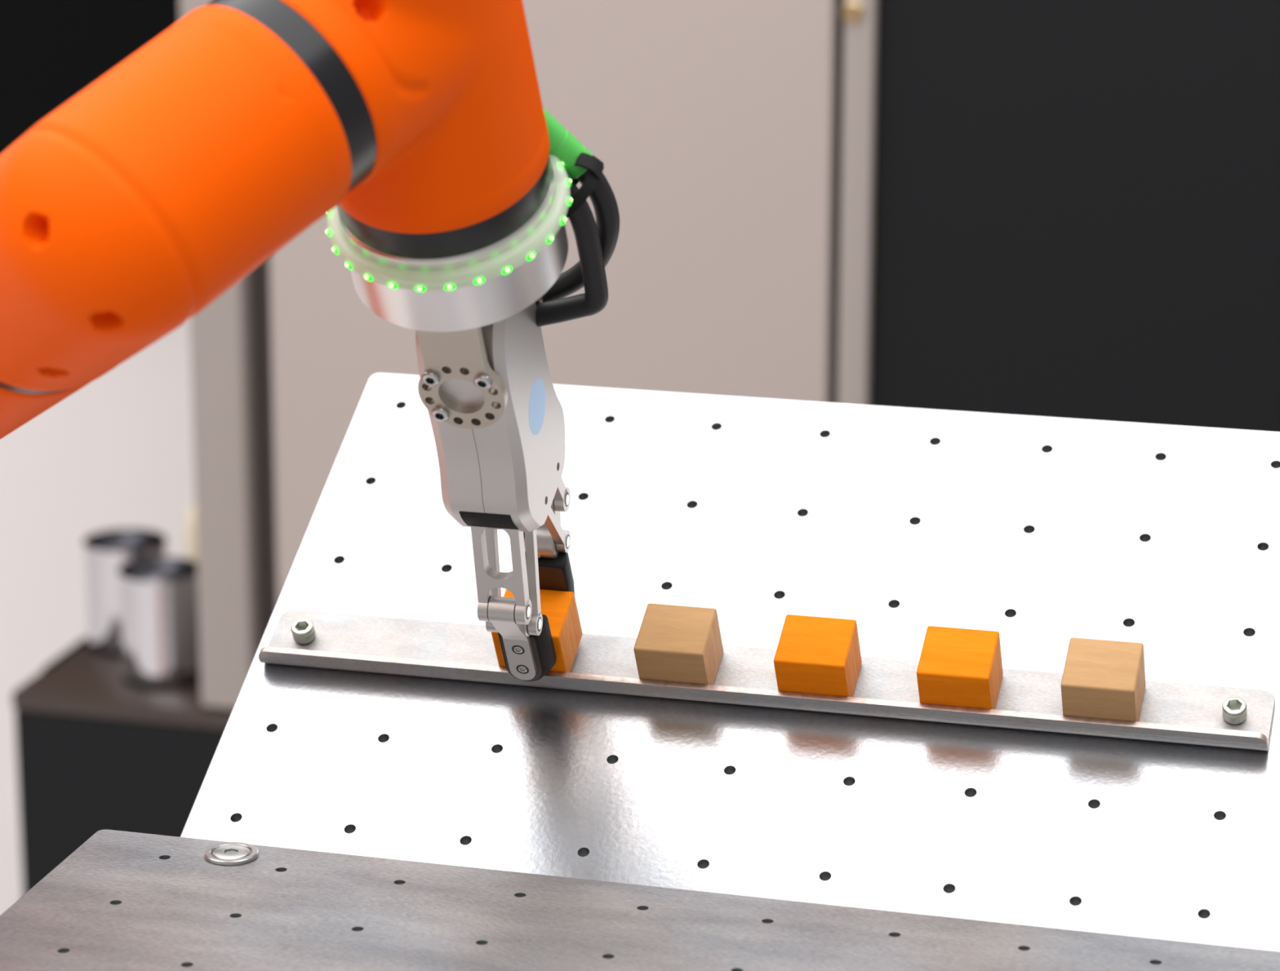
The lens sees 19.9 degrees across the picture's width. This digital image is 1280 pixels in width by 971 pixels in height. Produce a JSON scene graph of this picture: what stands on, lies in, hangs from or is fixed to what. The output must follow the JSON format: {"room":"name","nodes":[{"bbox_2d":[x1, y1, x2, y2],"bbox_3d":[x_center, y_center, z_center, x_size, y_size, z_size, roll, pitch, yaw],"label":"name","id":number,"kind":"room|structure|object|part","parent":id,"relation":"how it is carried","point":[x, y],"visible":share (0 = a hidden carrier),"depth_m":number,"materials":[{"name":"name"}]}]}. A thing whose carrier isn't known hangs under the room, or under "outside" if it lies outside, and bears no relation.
{"room":"workspace","nodes":[
{"label":"workspace","id":0,"kind":"room"},
{"bbox_2d":[0,782,22,915],"bbox_3d":[-0.272,1.164,1.469,8.000,0.050,5.420,4,16,15],"label":"floor","id":1,"kind":"structure","parent":0,"point":[11,864],"depth_m":4.09,"materials":[{"name":"grey"}]},
{"bbox_2d":[12,635,232,895],"bbox_3d":[-0.107,0.367,3.315,0.730,0.495,0.551,4,16,15],"label":"cabinet","id":2,"kind":"object","parent":1,"relation":"on","point":[95,751],"visible":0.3,"depth_m":3.08,"materials":[{"name":"black"}]},
{"bbox_2d":[82,528,166,657],"bbox_3d":[-0.449,0.094,3.197,0.072,0.096,0.072,4,16,15],"label":"metal canister","id":3,"kind":"object","parent":2,"relation":"on","point":[105,551],"visible":0.62,"depth_m":3.17,"materials":[{"name":"grey metal"}]},
{"bbox_2d":[117,557,200,690],"bbox_3d":[-0.406,0.117,3.112,0.072,0.096,0.072,4,16,15],"label":"metal canister","id":4,"kind":"object","parent":2,"relation":"on","point":[159,601],"visible":0.86,"depth_m":3.09,"materials":[{"name":"grey metal"}]},
{"bbox_2d":[186,502,196,561],"bbox_3d":[-0.390,0.053,3.335,0.048,0.100,0.048,4,16,15],"label":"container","id":5,"kind":"object","parent":2,"relation":"on","point":[190,522],"visible":0.12,"depth_m":3.32,"materials":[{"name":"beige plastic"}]},
{"bbox_2d":[0,0,572,439],"bbox_3d":[-0.242,0.390,1.609,0.256,1.366,0.507,-12,19,-36],"label":"robot","id":6,"kind":"object","parent":1,"relation":"on","point":[419,130],"visible":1,"depth_m":1.25,"materials":[{"name":"orange paint"}]},
{"bbox_2d":[415,296,574,681],"bbox_3d":[-0.057,-0.012,1.469,0.044,0.211,0.153,3,16,9],"label":"robot gripper","id":7,"kind":"object","parent":6,"relation":"attached to","point":[495,410],"visible":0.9,"depth_m":1.45,"materials":[{"name":"silver metal"}]},
{"bbox_3d":[-0.070,-0.045,1.400,0.035,0.062,0.004,4,46,15],"label":"bracket arm","id":8,"kind":"part","parent":7,"relation":"part of"},
{"bbox_3d":[-0.058,-0.084,1.437,0.035,0.062,0.004,4,46,15],"label":"bracket arm","id":9,"kind":"part","parent":7,"relation":"part of","materials":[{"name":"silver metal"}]},
{"bbox_2d":[535,181,608,327],"bbox_3d":[-0.030,-0.093,1.413,0.036,0.079,0.055,0,16,1],"label":"cable","id":10,"kind":"object","parent":6,"relation":"attached to","point":[594,299],"visible":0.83,"depth_m":1.42,"materials":[{"name":"black plastic"}]},
{"bbox_2d":[542,107,619,302],"bbox_3d":[-0.028,-0.105,1.421,0.040,0.093,0.064,-1,16,-5],"label":"cable","id":11,"kind":"object","parent":6,"relation":"attached to","point":[563,145],"visible":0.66,"depth_m":1.40,"materials":[{"name":"black plastic"}]},
{"bbox_2d":[565,152,604,218],"bbox_3d":[-0.024,-0.115,1.397,0.020,0.027,0.027,-3,16,-10],"label":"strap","id":12,"kind":"object","parent":11,"relation":"attached to","point":[595,166],"visible":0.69,"depth_m":1.39,"materials":[{"name":"black plastic"}]},
{"bbox_2d":[179,0,879,709],"bbox_3d":[-0.029,-0.612,2.992,0.560,1.564,0.504,4,16,15],"label":"cabinet","id":13,"kind":"object","parent":1,"relation":"on","point":[735,140],"visible":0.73,"depth_m":2.83,"materials":[{"name":"grey"}]},
{"bbox_3d":[-0.337,-0.572,2.845,0.046,1.564,0.040,4,16,15],"label":"corner post","id":14,"kind":"part","parent":13,"relation":"part of","materials":[{"name":"grey metal"}]},
{"bbox_3d":[-0.072,-0.553,2.771,0.459,1.540,0.024,4,16,15],"label":"door","id":15,"kind":"part","parent":13,"relation":"part of","materials":[{"name":"beige"}]},
{"bbox_3d":[0.170,-0.533,2.712,0.024,1.564,0.040,4,16,15],"label":"corner post","id":16,"kind":"part","parent":13,"relation":"part of","materials":[{"name":"grey metal"}]},
{"bbox_2d":[179,373,1279,951],"bbox_3d":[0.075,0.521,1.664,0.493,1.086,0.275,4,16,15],"label":"plate","id":17,"kind":"object","parent":1,"relation":"on","point":[1042,533],"visible":0.84,"depth_m":1.54,"materials":[{"name":"metal"}]},
{"bbox_2d":[258,609,1275,751],"bbox_3d":[0.047,0.081,1.530,0.430,0.018,0.035,4,16,15],"label":"rail","id":18,"kind":"object","parent":17,"relation":"attached to","point":[1029,700],"visible":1,"depth_m":1.52,"materials":[{"name":"metal"}]},
{"bbox_2d":[290,618,315,644],"bbox_3d":[-0.145,0.067,1.583,0.010,0.019,0.016,5,16,16],"label":"screw","id":19,"kind":"object","parent":18,"relation":"attached to","point":[303,631],"visible":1,"depth_m":1.58,"materials":[{"name":"metal"}]},
{"bbox_2d":[491,589,582,672],"bbox_3d":[-0.043,0.062,1.543,0.030,0.036,0.036,4,16,15],"label":"wooden block","id":20,"kind":"object","parent":18,"relation":"on","point":[560,607],"visible":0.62,"depth_m":1.53,"materials":[{"name":"paint"}]},
{"bbox_2d":[633,603,723,684],"bbox_3d":[0.016,0.069,1.529,0.030,0.036,0.036,4,16,15],"label":"wooden block","id":21,"kind":"object","parent":18,"relation":"on","point":[673,643],"visible":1,"depth_m":1.52,"materials":[{"name":"brown wood"}]},
{"bbox_2d":[773,614,862,697],"bbox_3d":[0.074,0.073,1.514,0.030,0.036,0.036,4,16,15],"label":"wooden block","id":22,"kind":"object","parent":18,"relation":"on","point":[819,655],"visible":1,"depth_m":1.50,"materials":[{"name":"paint"}]},
{"bbox_2d":[916,626,1003,709],"bbox_3d":[0.131,0.077,1.499,0.030,0.036,0.036,4,16,15],"label":"wooden block","id":23,"kind":"object","parent":18,"relation":"on","point":[957,667],"visible":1,"depth_m":1.49,"materials":[{"name":"paint"}]},
{"bbox_2d":[1060,637,1145,722],"bbox_3d":[0.188,0.081,1.484,0.030,0.036,0.036,4,16,15],"label":"wooden block","id":24,"kind":"object","parent":18,"relation":"on","point":[1102,679],"visible":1,"depth_m":1.47,"materials":[{"name":"brown wood"}]},
{"bbox_2d":[1222,697,1247,724],"bbox_3d":[0.241,0.095,1.481,0.010,0.019,0.016,5,16,16],"label":"screw","id":25,"kind":"object","parent":18,"relation":"attached to","point":[1233,708],"visible":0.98,"depth_m":1.48,"materials":[{"name":"metal"}]},
{"bbox_2d":[871,0,1279,431],"bbox_3d":[0.709,-0.326,2.895,0.952,2.060,0.542,4,16,15],"label":"panel","id":26,"kind":"object","parent":1,"relation":"on","point":[1077,202],"visible":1,"depth_m":2.74,"materials":[{"name":"black"}]},
{"bbox_2d":[0,318,195,784],"bbox_3d":[0.463,-1.210,3.570,8.000,3.400,0.100,4,16,15],"label":"wall","id":27,"kind":"structure","parent":0,"point":[117,452],"depth_m":4.16,"materials":[{"name":"white paint"}]},
{"bbox_2d":[0,0,180,154],"bbox_3d":[-0.746,-1.063,3.885,1.030,1.660,0.030,4,16,15],"label":"wall panel","id":28,"kind":"object","parent":27,"relation":"attached to","point":[51,51],"visible":0.02,"depth_m":4.00,"materials":[{"name":"black"}]},
{"bbox_2d":[0,830,1279,970],"bbox_3d":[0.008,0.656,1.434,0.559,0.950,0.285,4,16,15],"label":"plate","id":29,"kind":"object","parent":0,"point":[122,901],"visible":1,"depth_m":1.41,"materials":[{"name":"metal"}]},
{"bbox_2d":[204,842,258,866],"bbox_3d":[-0.165,0.150,1.478,0.022,0.004,0.022,4,16,15],"label":"screw","id":30,"kind":"object","parent":29,"relation":"attached to","point":[228,854],"visible":1,"depth_m":1.48,"materials":[{"name":"silver metal"}]}
]}

